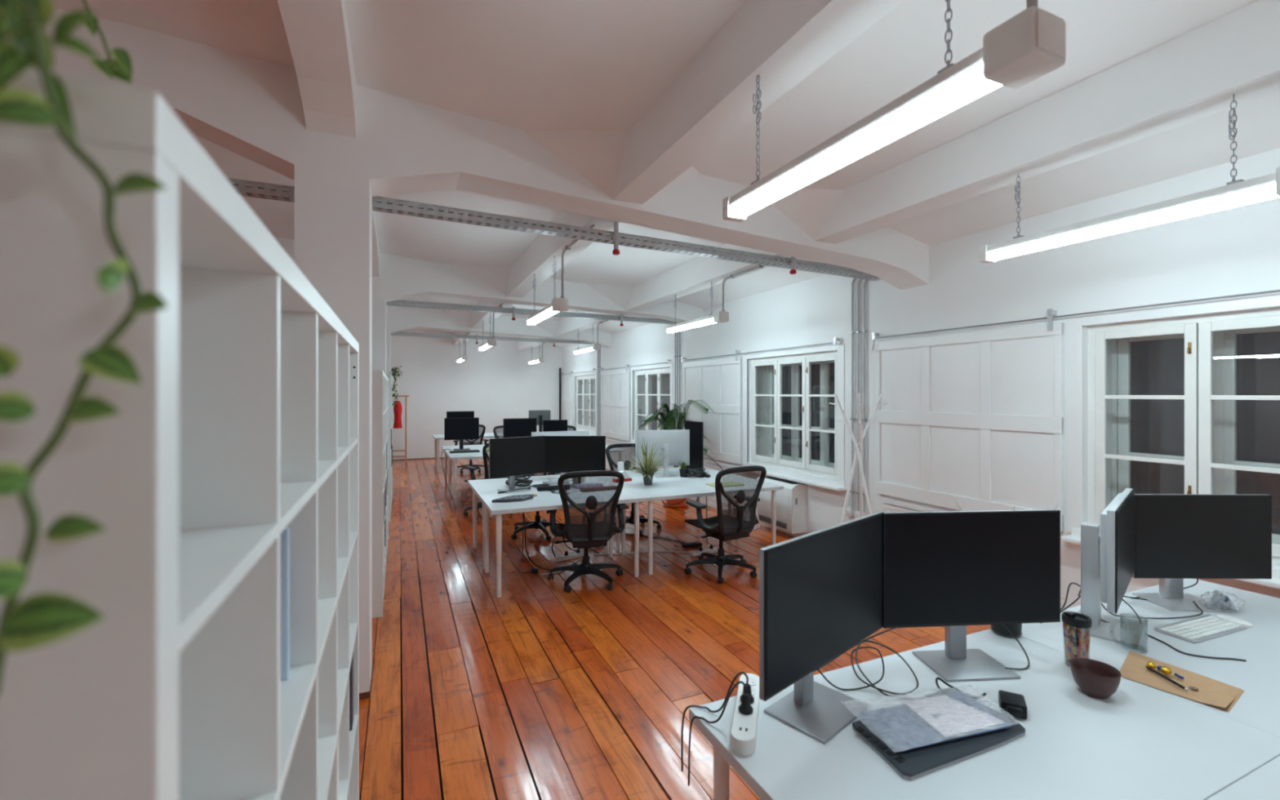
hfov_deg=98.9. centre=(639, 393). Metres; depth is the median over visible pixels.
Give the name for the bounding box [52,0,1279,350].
ceiling
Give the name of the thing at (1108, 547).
monitor
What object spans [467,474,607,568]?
desk
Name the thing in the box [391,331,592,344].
cable tray
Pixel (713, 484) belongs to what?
folder
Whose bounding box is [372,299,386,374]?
column
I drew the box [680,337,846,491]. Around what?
window
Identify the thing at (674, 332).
conduit pipe
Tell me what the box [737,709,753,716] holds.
socket
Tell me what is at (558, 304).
light
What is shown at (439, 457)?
baseboard
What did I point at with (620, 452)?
office chair
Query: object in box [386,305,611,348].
ceiling beam
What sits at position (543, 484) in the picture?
notebook
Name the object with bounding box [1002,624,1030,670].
cable
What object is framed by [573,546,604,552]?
power strip
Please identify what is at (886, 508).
trim
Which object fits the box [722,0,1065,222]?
light
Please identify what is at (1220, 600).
plastic bag
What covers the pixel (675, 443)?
monitor
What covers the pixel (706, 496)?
cable
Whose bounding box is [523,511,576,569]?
cable
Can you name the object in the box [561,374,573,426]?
shutter
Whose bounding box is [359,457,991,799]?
floor
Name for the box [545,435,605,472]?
monitor
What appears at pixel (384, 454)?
binder
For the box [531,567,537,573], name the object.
power adapter
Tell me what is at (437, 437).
desk
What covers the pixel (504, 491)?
bar
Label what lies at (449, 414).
monitor
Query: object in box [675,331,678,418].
conduit pipe
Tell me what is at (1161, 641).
cable
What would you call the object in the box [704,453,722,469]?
cable
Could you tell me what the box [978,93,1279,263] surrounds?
light
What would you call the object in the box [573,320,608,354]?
light
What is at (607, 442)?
trim
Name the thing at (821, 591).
monitor
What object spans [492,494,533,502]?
keyboard
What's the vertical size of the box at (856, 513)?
0.090 m
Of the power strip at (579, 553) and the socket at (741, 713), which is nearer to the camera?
the socket at (741, 713)
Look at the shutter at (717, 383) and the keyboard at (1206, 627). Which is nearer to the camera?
the keyboard at (1206, 627)
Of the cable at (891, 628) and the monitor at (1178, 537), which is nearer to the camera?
the cable at (891, 628)
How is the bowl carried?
on the desk at (1141, 741)
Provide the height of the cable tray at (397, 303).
0.103 m
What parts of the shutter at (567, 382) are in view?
field panel, field panel, field panel, field panel, field panel, field panel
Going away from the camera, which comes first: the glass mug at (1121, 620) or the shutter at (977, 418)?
the glass mug at (1121, 620)
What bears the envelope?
on the desk at (1258, 707)
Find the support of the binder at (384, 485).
on the cube shelf at (380, 380)
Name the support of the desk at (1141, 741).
on the floor
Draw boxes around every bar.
[497,487,530,493]
[537,484,558,491]
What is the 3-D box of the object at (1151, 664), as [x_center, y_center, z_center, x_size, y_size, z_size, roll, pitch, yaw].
[1.747,0.929,1.870,0.027,0.025,0.025,0,0,-24]
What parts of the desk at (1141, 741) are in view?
leg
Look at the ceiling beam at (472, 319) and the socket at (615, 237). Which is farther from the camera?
the ceiling beam at (472, 319)
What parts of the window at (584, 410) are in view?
shutter rail, sash, frame, sash, sill, sash, sash, sash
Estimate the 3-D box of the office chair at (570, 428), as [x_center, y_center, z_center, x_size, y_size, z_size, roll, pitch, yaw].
[-1.567,1.163,10.831,0.730,1.032,0.725,0,0,-4]
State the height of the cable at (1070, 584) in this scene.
0.155 m
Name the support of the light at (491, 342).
hanging from the ceiling beam at (472, 319)
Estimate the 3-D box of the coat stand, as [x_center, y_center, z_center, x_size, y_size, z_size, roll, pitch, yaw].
[2.040,0.839,5.092,0.545,1.688,0.559,0,0,-24]
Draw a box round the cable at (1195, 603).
[1101,600,1203,618]
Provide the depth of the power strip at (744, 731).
1.55 m
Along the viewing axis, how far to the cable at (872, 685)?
1.77 m
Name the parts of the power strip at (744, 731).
plug cord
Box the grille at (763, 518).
[758,514,786,528]
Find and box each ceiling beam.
[4,8,928,289]
[273,236,702,329]
[276,0,355,137]
[372,210,379,276]
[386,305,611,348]
[439,300,514,328]
[453,331,476,345]
[459,210,619,297]
[523,0,904,204]
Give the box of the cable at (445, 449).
[440,448,466,502]
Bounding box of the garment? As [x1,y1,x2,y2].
[393,395,402,428]
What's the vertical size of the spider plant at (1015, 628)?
0.550 m
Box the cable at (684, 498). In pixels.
[662,497,684,505]
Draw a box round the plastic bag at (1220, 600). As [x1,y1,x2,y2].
[1207,590,1235,608]
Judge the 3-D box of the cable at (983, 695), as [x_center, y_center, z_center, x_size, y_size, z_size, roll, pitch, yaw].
[0.998,0.930,1.703,0.138,0.043,0.053,0,0,30]
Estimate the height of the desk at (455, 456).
0.730 m
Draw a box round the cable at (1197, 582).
[1131,578,1198,599]
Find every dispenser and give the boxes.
[619,471,631,481]
[624,478,631,481]
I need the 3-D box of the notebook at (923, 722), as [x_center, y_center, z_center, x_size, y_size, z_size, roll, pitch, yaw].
[0.839,0.913,1.553,0.454,0.026,0.237,0,0,-12]
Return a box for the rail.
[392,395,408,462]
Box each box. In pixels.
[844,506,853,516]
[854,511,865,519]
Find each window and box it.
[560,368,597,435]
[600,358,672,443]
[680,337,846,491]
[871,289,1279,589]
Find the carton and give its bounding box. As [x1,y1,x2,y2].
[617,462,623,471]
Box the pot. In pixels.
[666,497,685,506]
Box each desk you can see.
[432,432,494,471]
[441,444,484,494]
[445,449,483,506]
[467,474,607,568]
[478,488,646,597]
[616,466,719,551]
[621,476,783,574]
[688,628,1279,799]
[1020,578,1279,737]
[1206,755,1279,799]
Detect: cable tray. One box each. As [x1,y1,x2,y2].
[226,177,294,202]
[372,196,879,280]
[386,300,677,324]
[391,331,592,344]
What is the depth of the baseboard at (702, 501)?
7.97 m
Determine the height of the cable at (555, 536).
0.305 m
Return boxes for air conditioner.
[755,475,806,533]
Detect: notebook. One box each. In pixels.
[533,483,549,486]
[857,692,1011,751]
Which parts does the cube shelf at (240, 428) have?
panel, panel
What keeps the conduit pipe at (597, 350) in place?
attached to the wall at (1234, 251)
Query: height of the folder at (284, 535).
0.246 m
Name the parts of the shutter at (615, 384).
field panel, field panel, field panel, field panel, field panel, field panel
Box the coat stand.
[829,393,888,523]
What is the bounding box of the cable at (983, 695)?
[935,677,986,698]
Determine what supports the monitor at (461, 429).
on the desk at (470, 446)
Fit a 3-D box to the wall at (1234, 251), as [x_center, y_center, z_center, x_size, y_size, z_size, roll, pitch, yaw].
[2.028,-0.110,6.464,0.420,3.620,20.600,0,0,-24]
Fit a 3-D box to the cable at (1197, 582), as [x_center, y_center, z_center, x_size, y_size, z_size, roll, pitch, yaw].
[2.449,0.825,2.566,0.357,0.253,0.032,0,0,-7]
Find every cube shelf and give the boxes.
[0,69,359,799]
[372,369,388,617]
[388,380,392,522]
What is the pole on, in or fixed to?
on the floor
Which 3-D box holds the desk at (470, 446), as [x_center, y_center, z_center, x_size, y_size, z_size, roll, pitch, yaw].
[-2.766,1.315,9.736,1.378,0.730,0.988,0,0,-24]
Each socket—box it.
[511,306,515,320]
[611,222,619,255]
[619,315,623,326]
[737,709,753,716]
[741,687,755,695]
[742,678,756,686]
[789,256,795,274]
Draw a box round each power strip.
[555,548,589,561]
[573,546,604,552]
[680,671,759,786]
[690,544,719,556]
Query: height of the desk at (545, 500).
0.730 m
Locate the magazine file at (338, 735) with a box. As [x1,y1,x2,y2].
[337,734,338,799]
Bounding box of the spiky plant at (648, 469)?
[626,435,672,485]
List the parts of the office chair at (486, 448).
armrest, frame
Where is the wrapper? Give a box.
[1173,672,1184,679]
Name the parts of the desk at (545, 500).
leg, leg, leg, leg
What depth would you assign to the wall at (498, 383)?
14.44 m
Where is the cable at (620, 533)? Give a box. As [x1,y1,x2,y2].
[620,533,699,548]
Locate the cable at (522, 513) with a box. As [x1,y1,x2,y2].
[517,512,531,573]
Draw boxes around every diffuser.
[479,343,491,350]
[527,306,558,324]
[528,360,538,364]
[573,347,591,353]
[666,318,716,333]
[728,62,1002,217]
[986,182,1279,260]
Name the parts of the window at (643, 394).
rod, shutter rail, sash, frame, sash, sash, sash, sash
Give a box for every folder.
[280,528,288,680]
[705,482,715,487]
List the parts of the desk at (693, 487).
leg, leg, leg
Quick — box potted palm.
[638,400,715,507]
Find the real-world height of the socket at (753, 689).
0.002 m
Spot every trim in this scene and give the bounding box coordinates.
[605,438,626,466]
[699,458,737,504]
[882,497,944,512]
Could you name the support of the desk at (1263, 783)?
on the floor
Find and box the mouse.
[1214,614,1254,628]
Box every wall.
[391,328,562,459]
[562,147,1279,609]
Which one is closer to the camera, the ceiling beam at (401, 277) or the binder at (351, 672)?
the binder at (351, 672)
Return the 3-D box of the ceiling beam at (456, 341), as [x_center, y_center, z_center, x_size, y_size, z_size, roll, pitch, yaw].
[-4.144,-1.647,12.701,1.315,0.745,3.650,0,0,-24]
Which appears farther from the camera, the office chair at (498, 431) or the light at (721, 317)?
the office chair at (498, 431)
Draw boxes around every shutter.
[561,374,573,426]
[601,368,630,441]
[683,356,742,464]
[875,322,1064,531]
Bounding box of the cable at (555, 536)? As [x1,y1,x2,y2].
[551,536,599,556]
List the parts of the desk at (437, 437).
leg, leg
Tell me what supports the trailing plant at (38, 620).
on the cube shelf at (240, 428)
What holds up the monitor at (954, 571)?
on the desk at (1141, 741)
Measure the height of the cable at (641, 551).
0.014 m
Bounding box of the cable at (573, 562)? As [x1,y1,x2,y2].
[541,555,591,575]
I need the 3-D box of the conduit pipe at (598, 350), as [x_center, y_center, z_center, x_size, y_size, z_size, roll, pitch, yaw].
[-0.906,0.004,12.532,0.040,2.351,0.313,0,0,-19]
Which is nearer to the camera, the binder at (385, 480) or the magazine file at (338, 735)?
the magazine file at (338, 735)
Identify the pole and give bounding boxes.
[559,368,560,419]
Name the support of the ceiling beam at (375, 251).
attached to the ceiling
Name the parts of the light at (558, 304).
chain, chain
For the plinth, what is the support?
on the floor
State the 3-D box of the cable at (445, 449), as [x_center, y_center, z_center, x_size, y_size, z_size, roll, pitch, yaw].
[-3.041,1.310,8.815,0.221,0.760,0.850,0,0,-34]
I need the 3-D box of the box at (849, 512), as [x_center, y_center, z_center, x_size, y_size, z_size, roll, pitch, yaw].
[2.138,1.210,5.611,0.066,0.090,0.090,0,0,-24]
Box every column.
[294,181,372,693]
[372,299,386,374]
[386,333,391,375]
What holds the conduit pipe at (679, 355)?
attached to the wall at (1234, 251)
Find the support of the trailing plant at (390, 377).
on the cube shelf at (390, 384)
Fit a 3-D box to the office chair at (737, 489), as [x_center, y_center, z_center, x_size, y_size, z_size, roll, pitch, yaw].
[0.761,1.163,5.159,0.730,1.032,0.725,0,0,-30]
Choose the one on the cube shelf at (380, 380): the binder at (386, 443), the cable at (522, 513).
the binder at (386, 443)
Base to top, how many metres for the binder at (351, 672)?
0.260 m
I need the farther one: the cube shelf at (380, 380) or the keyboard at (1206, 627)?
the cube shelf at (380, 380)
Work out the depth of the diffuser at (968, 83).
1.61 m
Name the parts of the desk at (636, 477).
leg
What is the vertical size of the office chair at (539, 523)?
1.032 m
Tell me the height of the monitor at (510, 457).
0.524 m
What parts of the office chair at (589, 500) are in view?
armrest, lever, seat, seat frame, frame, armrest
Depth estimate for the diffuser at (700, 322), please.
6.19 m
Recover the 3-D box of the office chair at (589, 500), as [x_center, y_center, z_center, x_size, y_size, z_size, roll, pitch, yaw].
[-0.485,1.163,4.917,0.730,1.032,0.725,0,0,-15]
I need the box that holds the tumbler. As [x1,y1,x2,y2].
[1061,611,1092,666]
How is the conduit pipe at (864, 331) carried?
attached to the wall at (1234, 251)
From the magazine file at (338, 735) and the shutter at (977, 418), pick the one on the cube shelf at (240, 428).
the magazine file at (338, 735)
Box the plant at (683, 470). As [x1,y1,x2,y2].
[678,461,689,477]
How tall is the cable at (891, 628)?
0.204 m
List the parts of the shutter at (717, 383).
field panel, field panel, field panel, field panel, field panel, field panel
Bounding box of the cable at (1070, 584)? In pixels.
[1040,582,1141,623]
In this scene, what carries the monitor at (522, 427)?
on the desk at (470, 446)
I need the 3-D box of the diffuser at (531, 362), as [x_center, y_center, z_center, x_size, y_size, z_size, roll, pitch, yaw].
[-2.555,-0.770,13.379,0.089,0.041,1.120,0,0,-24]
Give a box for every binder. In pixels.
[349,652,353,730]
[383,453,384,487]
[383,490,384,524]
[383,533,384,563]
[384,484,385,515]
[384,518,386,546]
[385,480,386,506]
[386,443,386,469]
[386,469,387,494]
[386,506,386,531]
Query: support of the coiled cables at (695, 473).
on the desk at (636, 477)
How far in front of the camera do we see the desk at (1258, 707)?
2.04 m
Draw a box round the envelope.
[1120,651,1244,711]
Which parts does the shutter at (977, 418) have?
field panel, field panel, field panel, field panel, field panel, field panel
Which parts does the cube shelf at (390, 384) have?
panel, panel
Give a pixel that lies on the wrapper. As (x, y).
(1175, 673)
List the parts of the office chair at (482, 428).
frame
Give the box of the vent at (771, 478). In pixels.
[765,476,797,484]
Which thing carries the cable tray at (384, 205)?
hanging from the ceiling
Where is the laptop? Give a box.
[852,687,1025,780]
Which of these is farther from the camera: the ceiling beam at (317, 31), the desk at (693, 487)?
the desk at (693, 487)
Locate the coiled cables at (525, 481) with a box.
[505,474,533,486]
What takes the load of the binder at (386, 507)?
on the cube shelf at (380, 380)
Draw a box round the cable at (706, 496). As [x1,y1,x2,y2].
[706,496,707,544]
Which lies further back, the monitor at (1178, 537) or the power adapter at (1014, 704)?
the monitor at (1178, 537)
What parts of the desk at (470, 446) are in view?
leg, leg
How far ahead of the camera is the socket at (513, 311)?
7.56 m
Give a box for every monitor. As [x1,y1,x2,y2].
[444,417,479,450]
[446,411,474,417]
[488,435,545,493]
[503,417,536,437]
[528,409,550,431]
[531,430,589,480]
[542,419,567,431]
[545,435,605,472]
[635,429,689,477]
[684,420,708,473]
[759,511,884,743]
[882,509,1060,681]
[1077,488,1143,647]
[1132,493,1271,611]
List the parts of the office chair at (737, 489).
seat, lever, armrest, seat frame, frame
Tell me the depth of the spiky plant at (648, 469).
5.68 m
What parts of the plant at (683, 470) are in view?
pot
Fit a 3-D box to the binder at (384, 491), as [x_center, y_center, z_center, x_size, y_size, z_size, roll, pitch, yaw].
[-2.299,0.951,4.560,0.305,0.290,0.070,0,0,-24]
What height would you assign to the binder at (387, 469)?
0.290 m
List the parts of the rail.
post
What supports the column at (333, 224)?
on the floor
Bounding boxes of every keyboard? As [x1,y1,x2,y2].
[448,449,479,453]
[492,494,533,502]
[1154,613,1247,643]
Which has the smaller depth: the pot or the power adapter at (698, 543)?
the power adapter at (698, 543)
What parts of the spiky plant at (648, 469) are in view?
pot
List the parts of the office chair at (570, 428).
frame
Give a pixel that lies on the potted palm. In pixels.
(669, 420)
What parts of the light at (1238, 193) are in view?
chain, chain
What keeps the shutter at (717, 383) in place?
attached to the window at (766, 426)
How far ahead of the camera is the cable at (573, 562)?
5.14 m
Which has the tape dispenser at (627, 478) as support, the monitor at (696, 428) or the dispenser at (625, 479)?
the dispenser at (625, 479)
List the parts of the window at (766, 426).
rod, shutter rail, sash, sash, sash, sill, frame, sash, sash, sash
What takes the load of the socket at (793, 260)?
attached to the cable tray at (384, 205)
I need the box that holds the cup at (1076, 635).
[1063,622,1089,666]
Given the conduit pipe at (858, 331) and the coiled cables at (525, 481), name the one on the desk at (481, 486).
the coiled cables at (525, 481)
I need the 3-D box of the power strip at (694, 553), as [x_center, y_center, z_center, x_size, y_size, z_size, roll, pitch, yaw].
[0.694,1.637,5.746,0.380,0.085,0.056,0,0,-32]
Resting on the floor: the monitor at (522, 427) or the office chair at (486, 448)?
the office chair at (486, 448)
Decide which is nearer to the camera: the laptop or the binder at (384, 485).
the laptop
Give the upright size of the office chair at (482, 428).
1.032 m
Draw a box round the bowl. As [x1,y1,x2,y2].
[1070,657,1120,698]
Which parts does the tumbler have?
lid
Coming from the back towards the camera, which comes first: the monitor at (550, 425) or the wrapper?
the monitor at (550, 425)
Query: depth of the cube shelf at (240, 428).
0.33 m
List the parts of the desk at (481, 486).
leg, leg, leg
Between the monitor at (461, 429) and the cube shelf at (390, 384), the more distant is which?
the monitor at (461, 429)
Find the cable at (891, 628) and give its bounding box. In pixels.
[813,627,896,672]
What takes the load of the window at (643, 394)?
in the wall at (1234, 251)
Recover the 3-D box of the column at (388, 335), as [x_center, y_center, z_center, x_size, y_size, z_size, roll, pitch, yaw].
[-4.867,0.285,10.248,0.355,2.810,0.300,0,0,-24]
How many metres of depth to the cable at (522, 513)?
5.58 m
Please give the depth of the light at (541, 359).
12.99 m
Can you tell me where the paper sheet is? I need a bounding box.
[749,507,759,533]
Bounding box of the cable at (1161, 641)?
[1145,633,1246,661]
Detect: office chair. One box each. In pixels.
[453,424,488,473]
[463,443,511,515]
[493,425,503,438]
[511,472,560,540]
[546,470,628,592]
[547,425,576,475]
[605,443,661,535]
[684,465,766,583]
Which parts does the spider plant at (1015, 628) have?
pot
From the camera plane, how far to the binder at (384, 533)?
4.55 m
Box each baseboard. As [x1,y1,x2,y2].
[392,457,448,460]
[605,466,804,537]
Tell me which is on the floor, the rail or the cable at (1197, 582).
the rail
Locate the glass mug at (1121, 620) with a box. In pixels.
[1110,613,1147,653]
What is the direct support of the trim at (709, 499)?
attached to the wall at (1234, 251)
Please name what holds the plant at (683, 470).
on the desk at (636, 477)
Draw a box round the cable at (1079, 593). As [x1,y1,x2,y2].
[1077,588,1146,600]
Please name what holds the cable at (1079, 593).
on the desk at (1258, 707)
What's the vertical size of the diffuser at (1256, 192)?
0.041 m
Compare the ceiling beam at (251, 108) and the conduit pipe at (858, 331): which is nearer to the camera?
the ceiling beam at (251, 108)
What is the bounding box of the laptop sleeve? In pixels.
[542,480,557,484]
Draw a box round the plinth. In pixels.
[359,668,372,699]
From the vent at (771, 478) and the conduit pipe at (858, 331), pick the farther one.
the vent at (771, 478)
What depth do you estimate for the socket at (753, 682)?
1.73 m
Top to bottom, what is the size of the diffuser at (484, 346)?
0.041 m
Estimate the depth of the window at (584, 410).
14.02 m
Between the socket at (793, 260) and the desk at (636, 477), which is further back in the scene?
the desk at (636, 477)
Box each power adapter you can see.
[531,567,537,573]
[681,541,702,547]
[998,689,1027,719]
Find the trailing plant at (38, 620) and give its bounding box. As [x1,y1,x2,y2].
[0,0,168,691]
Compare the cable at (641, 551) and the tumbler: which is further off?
the cable at (641, 551)
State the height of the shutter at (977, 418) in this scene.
1.455 m
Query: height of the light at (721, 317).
0.467 m
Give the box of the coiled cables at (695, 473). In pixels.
[686,467,706,477]
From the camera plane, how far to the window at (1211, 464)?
3.37 m
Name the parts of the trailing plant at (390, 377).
pot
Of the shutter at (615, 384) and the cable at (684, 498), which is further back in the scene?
the shutter at (615, 384)
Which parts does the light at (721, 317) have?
chain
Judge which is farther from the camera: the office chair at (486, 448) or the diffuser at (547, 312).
the office chair at (486, 448)
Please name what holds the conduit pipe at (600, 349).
attached to the wall at (1234, 251)
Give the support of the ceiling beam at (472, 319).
attached to the ceiling
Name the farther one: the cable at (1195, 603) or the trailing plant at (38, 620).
the cable at (1195, 603)
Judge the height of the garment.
0.808 m
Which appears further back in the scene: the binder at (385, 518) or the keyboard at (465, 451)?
the keyboard at (465, 451)
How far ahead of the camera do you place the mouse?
2.25 m
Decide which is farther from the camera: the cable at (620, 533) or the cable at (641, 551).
the cable at (620, 533)
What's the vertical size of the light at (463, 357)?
0.547 m
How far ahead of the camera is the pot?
8.08 m
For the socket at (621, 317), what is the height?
0.165 m
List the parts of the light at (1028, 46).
chain, chain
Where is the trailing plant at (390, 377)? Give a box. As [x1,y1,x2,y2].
[386,365,402,405]
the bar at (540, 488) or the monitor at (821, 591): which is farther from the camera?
the bar at (540, 488)
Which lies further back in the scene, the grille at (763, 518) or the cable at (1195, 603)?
the grille at (763, 518)
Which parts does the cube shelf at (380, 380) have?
panel, panel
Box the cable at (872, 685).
[817,640,919,699]
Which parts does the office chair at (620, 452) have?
frame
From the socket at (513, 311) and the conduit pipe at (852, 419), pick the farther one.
the socket at (513, 311)
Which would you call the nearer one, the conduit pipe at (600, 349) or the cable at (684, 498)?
the cable at (684, 498)
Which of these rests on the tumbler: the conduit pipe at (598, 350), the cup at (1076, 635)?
the cup at (1076, 635)
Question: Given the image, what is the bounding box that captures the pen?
[1145,666,1188,691]
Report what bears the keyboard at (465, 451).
on the desk at (455, 456)
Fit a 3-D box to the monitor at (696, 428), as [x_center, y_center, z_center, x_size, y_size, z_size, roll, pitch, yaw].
[0.694,0.642,6.627,0.201,0.615,0.350,0,0,-31]
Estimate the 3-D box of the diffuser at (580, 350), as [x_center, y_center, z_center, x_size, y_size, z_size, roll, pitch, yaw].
[-0.980,-0.770,9.800,0.089,0.041,1.120,0,0,-24]
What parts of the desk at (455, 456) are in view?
leg, leg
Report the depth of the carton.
6.45 m
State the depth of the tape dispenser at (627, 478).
5.92 m
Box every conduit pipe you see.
[596,350,598,435]
[597,350,599,435]
[599,349,600,435]
[674,332,675,428]
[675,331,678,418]
[678,331,680,411]
[849,278,856,509]
[855,279,862,511]
[862,280,867,512]
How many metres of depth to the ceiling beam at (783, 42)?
2.47 m
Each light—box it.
[457,332,470,362]
[478,302,503,351]
[526,224,595,325]
[528,340,549,364]
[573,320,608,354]
[665,264,765,333]
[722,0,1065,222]
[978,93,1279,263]
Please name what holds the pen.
on the envelope
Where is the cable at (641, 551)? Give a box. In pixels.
[593,551,690,555]
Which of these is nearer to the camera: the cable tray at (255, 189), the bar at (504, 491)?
the cable tray at (255, 189)

